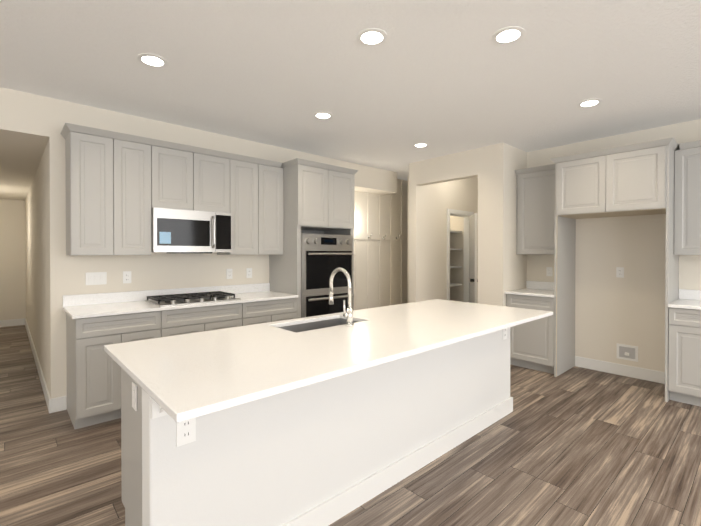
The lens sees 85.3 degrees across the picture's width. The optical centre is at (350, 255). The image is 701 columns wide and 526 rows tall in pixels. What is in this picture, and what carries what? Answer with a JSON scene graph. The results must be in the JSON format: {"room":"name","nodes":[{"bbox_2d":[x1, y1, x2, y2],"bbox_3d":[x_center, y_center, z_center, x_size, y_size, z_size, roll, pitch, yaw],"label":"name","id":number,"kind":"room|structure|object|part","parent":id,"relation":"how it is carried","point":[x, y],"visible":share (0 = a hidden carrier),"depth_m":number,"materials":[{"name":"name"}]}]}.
{"room":"kitchen","nodes":[
{"label":"kitchen","id":0,"kind":"room"},
{"bbox_2d":[0,91,67,397],"bbox_3d":[-4.951,-0.008,5.051,1.360,2.740,5.450,0,1,-42],"label":"wall","id":1,"kind":"structure","parent":0,"point":[42,273],"depth_m":3.67,"materials":[{"name":"beige paint"}]},
{"bbox_2d":[0,318,23,326],"bbox_3d":[-6.700,1.287,6.980,1.050,0.125,0.014,0,1,-42],"label":"baseboard","id":2,"kind":"structure","parent":1,"relation":"attached to","point":[13,322],"depth_m":7.22,"materials":[{"name":"white wood"}]},
{"bbox_2d":[24,318,55,412],"bbox_3d":[-4.442,1.298,5.337,0.034,0.125,5.484,0,1,-42],"label":"baseboard","id":3,"kind":"structure","parent":1,"relation":"attached to","point":[51,402],"depth_m":3.93,"materials":[{"name":"white wood"}]},
{"bbox_2d":[64,123,115,254],"bbox_3d":[-2.301,-0.535,3.352,0.304,1.072,0.339,0,1,-42],"label":"upper cabinet","id":4,"kind":"object","parent":1,"relation":"attached to","point":[90,153],"depth_m":3.23,"materials":[{"name":"grey wood"}]},
{"bbox_2d":[86,272,106,284],"bbox_3d":[-2.358,0.217,3.528,0.164,0.116,0.010,0,1,-42],"label":"light switch","id":5,"kind":"object","parent":1,"relation":"attached to","point":[96,278],"visible":1,"depth_m":3.53,"materials":[{"name":"white plastic"}]},
{"bbox_2d":[123,271,130,282],"bbox_3d":[-2.172,0.216,3.699,0.072,0.116,0.008,0,1,-42],"label":"electrical outlet","id":6,"kind":"object","parent":1,"relation":"attached to","point":[126,276],"visible":1,"depth_m":3.69,"materials":[{"name":"white plastic"}]},
{"bbox_2d":[116,132,151,254],"bbox_3d":[-2.075,-0.536,3.557,0.305,1.072,0.339,0,1,-42],"label":"upper cabinet","id":7,"kind":"object","parent":1,"relation":"attached to","point":[119,186],"depth_m":3.44,"materials":[{"name":"grey wood"}]},
{"bbox_2d":[152,139,195,209],"bbox_3d":[-1.821,-0.759,3.786,0.383,0.630,0.339,0,1,-42],"label":"upper cabinet","id":8,"kind":"object","parent":1,"relation":"attached to","point":[173,164],"depth_m":3.67,"materials":[{"name":"grey wood"}]},
{"bbox_2d":[151,207,231,252],"bbox_3d":[-1.642,-0.230,3.878,0.761,0.424,0.448,0,1,-42],"label":"microwave","id":9,"kind":"object","parent":8,"relation":"attached to","point":[182,231],"visible":0.96,"depth_m":3.72,"materials":[{"name":"silver metal"}]},
{"bbox_2d":[196,147,227,212],"bbox_3d":[-1.537,-0.760,4.044,0.383,0.630,0.339,0,1,-42],"label":"upper cabinet","id":10,"kind":"object","parent":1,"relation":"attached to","point":[211,166],"depth_m":3.92,"materials":[{"name":"grey wood"}]},
{"bbox_2d":[226,269,231,278],"bbox_3d":[-1.400,0.217,4.399,0.072,0.116,0.008,0,1,-42],"label":"electrical outlet","id":11,"kind":"object","parent":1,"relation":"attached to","point":[228,273],"visible":1,"depth_m":4.39,"materials":[{"name":"white plastic"}]},
{"bbox_2d":[217,153,259,254],"bbox_3d":[-1.272,-0.541,4.285,0.332,1.072,0.339,0,1,-42],"label":"upper cabinet","id":12,"kind":"object","parent":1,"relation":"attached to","point":[243,171],"depth_m":4.16,"materials":[{"name":"grey wood"}]},
{"bbox_2d":[246,268,251,277],"bbox_3d":[-1.215,0.216,4.567,0.072,0.116,0.008,0,1,-42],"label":"electrical outlet","id":13,"kind":"object","parent":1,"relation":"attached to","point":[248,272],"visible":1,"depth_m":4.56,"materials":[{"name":"white plastic"}]},
{"bbox_2d":[260,159,283,254],"bbox_3d":[-1.026,-0.542,4.509,0.332,1.072,0.339,0,1,-42],"label":"upper cabinet","id":14,"kind":"object","parent":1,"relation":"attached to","point":[271,172],"depth_m":4.39,"materials":[{"name":"grey wood"}]},
{"bbox_2d":[0,325,700,525],"bbox_3d":[-0.667,1.421,3.823,10.800,0.100,13.400,0,1,-42],"label":"floor","id":15,"kind":"structure","parent":0,"point":[576,446],"depth_m":2.50,"materials":[{"name":"brown wood"}]},
{"bbox_2d":[66,311,161,428],"bbox_3d":[-2.094,0.929,3.360,0.610,0.888,0.618,0,1,-42],"label":"base cabinet","id":16,"kind":"object","parent":15,"relation":"on","point":[93,382],"depth_m":3.06,"materials":[{"name":"grey wood"}]},
{"bbox_2d":[63,283,297,318],"bbox_3d":[-1.566,0.417,3.819,2.063,0.127,0.645,0,1,-42],"label":"countertop","id":17,"kind":"structure","parent":16,"relation":"on","point":[78,306],"depth_m":3.60,"materials":[{"name":"white stone"}]},
{"bbox_2d":[145,291,240,306],"bbox_3d":[-1.568,0.427,3.800,0.760,0.051,0.520,0,1,-42],"label":"cooktop","id":18,"kind":"object","parent":17,"relation":"in","point":[183,299],"visible":1,"depth_m":3.71,"materials":[{"name":"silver metal"}]},
{"bbox_2d":[162,303,245,336],"bbox_3d":[-1.585,0.926,3.823,0.765,0.888,0.618,0,1,-42],"label":"base cabinet","id":19,"kind":"object","parent":15,"relation":"on","point":[207,318],"depth_m":3.58,"materials":[{"name":"grey wood"}]},
{"bbox_2d":[246,298,296,325],"bbox_3d":[-1.055,0.923,4.303,0.665,0.888,0.618,0,1,-42],"label":"base cabinet","id":20,"kind":"object","parent":15,"relation":"on","point":[258,312],"depth_m":4.07,"materials":[{"name":"grey wood"}]},
{"bbox_2d":[269,158,357,317],"bbox_3d":[-0.469,0.142,4.796,0.938,2.445,0.669,0,1,-42],"label":"tall cabinet","id":21,"kind":"object","parent":15,"relation":"on","point":[318,197],"visible":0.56,"depth_m":4.47,"materials":[{"name":"grey wood"}]},
{"bbox_2d":[301,233,353,317],"bbox_3d":[-0.441,0.372,4.764,0.764,1.245,0.698,0,1,-42],"label":"double oven","id":22,"kind":"object","parent":21,"relation":"in","point":[324,257],"visible":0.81,"depth_m":4.49,"materials":[{"name":"silver metal"}]},
{"bbox_2d":[121,327,509,525],"bbox_3d":[0.080,0.934,2.651,2.895,0.889,0.764,0,1,-42],"label":"kitchen island","id":23,"kind":"object","parent":15,"relation":"on","point":[131,447],"depth_m":1.87,"materials":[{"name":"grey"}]},
{"bbox_2d":[132,382,136,410],"bbox_3d":[-1.002,0.654,1.759,0.010,0.116,0.072,0,1,-42],"label":"light switch","id":24,"kind":"object","parent":23,"relation":"attached to","point":[134,395],"visible":1,"depth_m":1.75,"materials":[{"name":"white plastic"}]},
{"bbox_2d":[176,418,195,446],"bbox_3d":[-0.637,0.674,1.475,0.072,0.116,0.008,0,1,-42],"label":"outlet","id":25,"kind":"object","parent":23,"relation":"attached to","point":[186,432],"visible":0.9,"depth_m":1.47,"materials":[{"name":"white plastic"}]},
{"bbox_3d":[0.296,0.935,2.412,2.895,0.889,0.120,0,1,-42],"label":"front of the kitchen island","id":26,"kind":"part","parent":23,"relation":"part of","materials":[{"name":"white paint"}]},
{"bbox_2d":[104,299,552,422],"bbox_3d":[0.187,0.476,2.526,2.920,0.027,1.130,0,1,-42],"label":"island countertop","id":27,"kind":"structure","parent":23,"relation":"on","point":[180,378],"depth_m":1.86,"materials":[{"name":"white stone"}]},
{"bbox_2d":[278,318,357,332],"bbox_3d":[-0.204,0.599,2.608,0.644,0.219,0.349,0,1,-42],"label":"undermount sink","id":28,"kind":"object","parent":27,"relation":"in","point":[315,325],"visible":0.04,"depth_m":2.78,"materials":[{"name":"silver metal"}]},
{"bbox_2d":[329,268,353,325],"bbox_3d":[-0.078,0.272,2.547,0.089,0.377,0.235,0,1,-42],"label":"faucet","id":29,"kind":"object","parent":27,"relation":"on","point":[348,314],"visible":1,"depth_m":2.48,"materials":[{"name":"silver metal"}]},
{"bbox_2d":[151,396,512,525],"bbox_3d":[0.387,0.936,2.312,2.923,0.889,0.390,0,1,-42],"label":"trim","id":30,"kind":"structure","parent":23,"relation":"attached to","point":[331,510],"depth_m":2.26,"materials":[{"name":"white wood"}]},
{"bbox_2d":[503,328,506,339],"bbox_3d":[1.323,0.662,3.254,0.072,0.116,0.008,0,1,-42],"label":"outlet","id":31,"kind":"object","parent":23,"relation":"attached to","point":[504,334],"visible":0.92,"depth_m":3.24,"materials":[{"name":"white plastic"}]},
{"bbox_2d":[506,294,553,373],"bbox_3d":[2.330,0.920,4.696,0.619,0.889,0.564,0,1,-42],"label":"base cabinet","id":32,"kind":"object","parent":15,"relation":"on","point":[531,344],"visible":0.65,"depth_m":4.46,"materials":[{"name":"grey wood"}]},
{"bbox_2d":[505,281,553,297],"bbox_3d":[2.321,0.411,4.684,0.645,0.127,0.564,0,1,-42],"label":"countertop","id":33,"kind":"structure","parent":32,"relation":"on","point":[539,288],"depth_m":4.80,"materials":[{"name":"white stone"}]},
{"bbox_2d":[550,138,679,401],"bbox_3d":[2.833,0.146,4.095,0.674,2.445,1.060,0,1,-42],"label":"surround","id":34,"kind":"object","parent":15,"relation":"on","point":[633,179],"visible":0.96,"depth_m":3.92,"materials":[{"name":"grey wood"}]},
{"bbox_2d":[668,307,700,406],"bbox_3d":[3.779,0.931,3.100,0.619,0.889,1.758,0,1,-42],"label":"base cabinet","id":35,"kind":"object","parent":15,"relation":"on","point":[684,366],"visible":0.98,"depth_m":3.46,"materials":[{"name":"grey wood"}]},
{"bbox_2d":[668,289,700,309],"bbox_3d":[3.776,0.422,3.081,0.645,0.127,1.778,0,1,-42],"label":"countertop","id":36,"kind":"structure","parent":35,"relation":"on","point":[689,299],"depth_m":3.80,"materials":[{"name":"white stone"}]},
{"bbox_2d":[0,0,700,180],"bbox_3d":[-0.667,-1.419,3.804,10.800,0.100,13.400,0,1,-42],"label":"ceiling","id":37,"kind":"structure","parent":0,"point":[443,77],"depth_m":2.78,"materials":[{"name":"white paint"}]},
{"bbox_2d":[137,53,167,66],"bbox_3d":[-1.381,-1.358,2.657,0.190,0.006,0.190,0,1,-42],"label":"recessed light","id":38,"kind":"object","parent":37,"relation":"in","point":[152,60],"visible":1,"depth_m":2.65,"materials":[{"name":"white"}]},
{"bbox_2d":[313,112,332,118],"bbox_3d":[-0.268,-1.365,3.722,0.190,0.006,0.190,0,1,-42],"label":"recessed light","id":39,"kind":"object","parent":37,"relation":"in","point":[323,115],"visible":1,"depth_m":3.71,"materials":[{"name":"white plastic"}]},
{"bbox_2d":[357,28,386,45],"bbox_3d":[0.134,-1.356,2.371,0.190,0.006,0.190,0,1,-42],"label":"recessed light","id":40,"kind":"object","parent":37,"relation":"in","point":[371,36],"visible":1,"depth_m":2.36,"materials":[{"name":"white plastic"}]},
{"bbox_2d":[413,143,428,146],"bbox_3d":[0.879,-1.372,4.749,0.190,0.006,0.190,0,1,-42],"label":"recessed light","id":41,"kind":"object","parent":37,"relation":"in","point":[420,145],"visible":1,"depth_m":4.75,"materials":[{"name":"white"}]},
{"bbox_2d":[492,26,524,43],"bbox_3d":[0.975,-1.356,2.352,0.190,0.006,0.190,0,1,-42],"label":"recessed light","id":42,"kind":"object","parent":37,"relation":"in","point":[508,35],"visible":1,"depth_m":2.34,"materials":[{"name":"white"}]},
{"bbox_2d":[577,99,601,106],"bbox_3d":[2.145,-1.363,3.414,0.190,0.006,0.190,0,1,-42],"label":"recessed light","id":43,"kind":"object","parent":37,"relation":"in","point":[589,102],"visible":1,"depth_m":3.41,"materials":[{"name":"white plastic"}]},
{"bbox_2d":[404,180,407,303],"bbox_3d":[1.859,-0.023,7.443,2.180,2.740,0.120,0,1,-42],"label":"wall","id":44,"kind":"structure","parent":0,"point":[405,182],"depth_m":7.08,"materials":[{"name":"beige paint"}]},
{"bbox_2d":[354,180,406,309],"bbox_3d":[0.313,-0.078,6.431,2.430,2.613,0.022,0,1,-42],"label":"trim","id":45,"kind":"structure","parent":44,"relation":"attached to","point":[391,237],"depth_m":6.62,"materials":[{"name":"beige paint"}]},
{"bbox_2d":[408,163,411,302],"bbox_3d":[1.686,-0.016,6.388,2.055,2.740,0.130,0,1,-42],"label":"wall","id":46,"kind":"structure","parent":0,"point":[410,164],"depth_m":5.73,"materials":[{"name":"beige paint"}]},
{"bbox_2d":[412,143,511,305],"bbox_3d":[1.463,-0.008,5.194,0.120,2.740,1.340,0,1,-42],"label":"wall","id":47,"kind":"structure","parent":0,"point":[440,184],"depth_m":5.51,"materials":[{"name":"beige paint"}]},
{"bbox_2d":[450,230,461,301],"bbox_3d":[1.596,0.242,6.827,0.790,1.358,0.438,0,1,-42],"label":"pantry shelves","id":48,"kind":"object","parent":47,"relation":"attached to","point":[454,284],"visible":0.15,"depth_m":6.83,"materials":[{"name":"white wood"}]},
{"bbox_2d":[447,209,473,301],"bbox_3d":[1.827,0.298,6.506,0.810,2.110,0.148,0,1,-42],"label":"door frame","id":49,"kind":"structure","parent":47,"relation":"attached to","point":[466,215],"depth_m":6.70,"materials":[{"name":"white wood"}]},
{"bbox_2d":[469,213,477,302],"bbox_3d":[2.046,0.338,6.329,0.553,2.008,0.461,0,1,-42],"label":"pantry door","id":50,"kind":"structure","parent":49,"relation":"in","point":[473,280],"depth_m":6.16,"materials":[{"name":"white wood"}]},
{"bbox_2d":[508,171,515,290],"bbox_3d":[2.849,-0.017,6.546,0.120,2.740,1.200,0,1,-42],"label":"wall","id":51,"kind":"structure","parent":0,"point":[511,246],"depth_m":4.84,"materials":[{"name":"beige paint"}]},
{"bbox_2d":[516,119,700,371],"bbox_3d":[4.232,0.005,3.169,0.150,2.740,5.620,0,1,-42],"label":"wall","id":52,"kind":"structure","parent":0,"point":[610,310],"depth_m":4.34,"materials":[{"name":"beige paint"}]},
{"bbox_2d":[515,164,554,254],"bbox_3d":[2.421,-0.544,4.769,0.374,1.073,0.564,0,1,-42],"label":"upper cabinet","id":53,"kind":"object","parent":52,"relation":"attached to","point":[535,217],"visible":0.65,"depth_m":4.69,"materials":[{"name":"grey wood"}]},
{"bbox_2d":[546,267,552,275],"bbox_3d":[2.560,0.213,4.894,0.008,0.116,0.072,0,1,-42],"label":"outlet","id":54,"kind":"object","parent":52,"relation":"attached to","point":[549,271],"visible":1,"depth_m":4.89,"materials":[{"name":"white plastic"}]},
{"bbox_2d":[575,356,664,383],"bbox_3d":[3.079,1.305,4.326,0.014,0.125,0.946,0,1,-42],"label":"baseboard","id":55,"kind":"structure","parent":52,"relation":"attached to","point":[609,367],"depth_m":4.32,"materials":[{"name":"white wood"}]},
{"bbox_2d":[616,267,623,277],"bbox_3d":[3.071,0.197,4.331,0.008,0.116,0.072,0,1,-42],"label":"outlet","id":56,"kind":"object","parent":52,"relation":"attached to","point":[620,272],"visible":1,"depth_m":4.33,"materials":[{"name":"white plastic"}]},
{"bbox_2d":[617,343,637,361],"bbox_3d":[3.110,1.098,4.278,0.030,0.170,0.200,0,1,-42],"label":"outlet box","id":57,"kind":"object","parent":52,"relation":"attached to","point":[627,352],"visible":1,"depth_m":4.27,"materials":[{"name":"white plastic"}]},
{"bbox_2d":[674,140,700,254],"bbox_3d":[3.881,-0.534,3.160,0.374,1.073,1.793,0,1,-42],"label":"upper cabinet","id":58,"kind":"object","parent":52,"relation":"attached to","point":[687,209],"visible":1,"depth_m":3.65,"materials":[{"name":"grey wood"}]}
]}

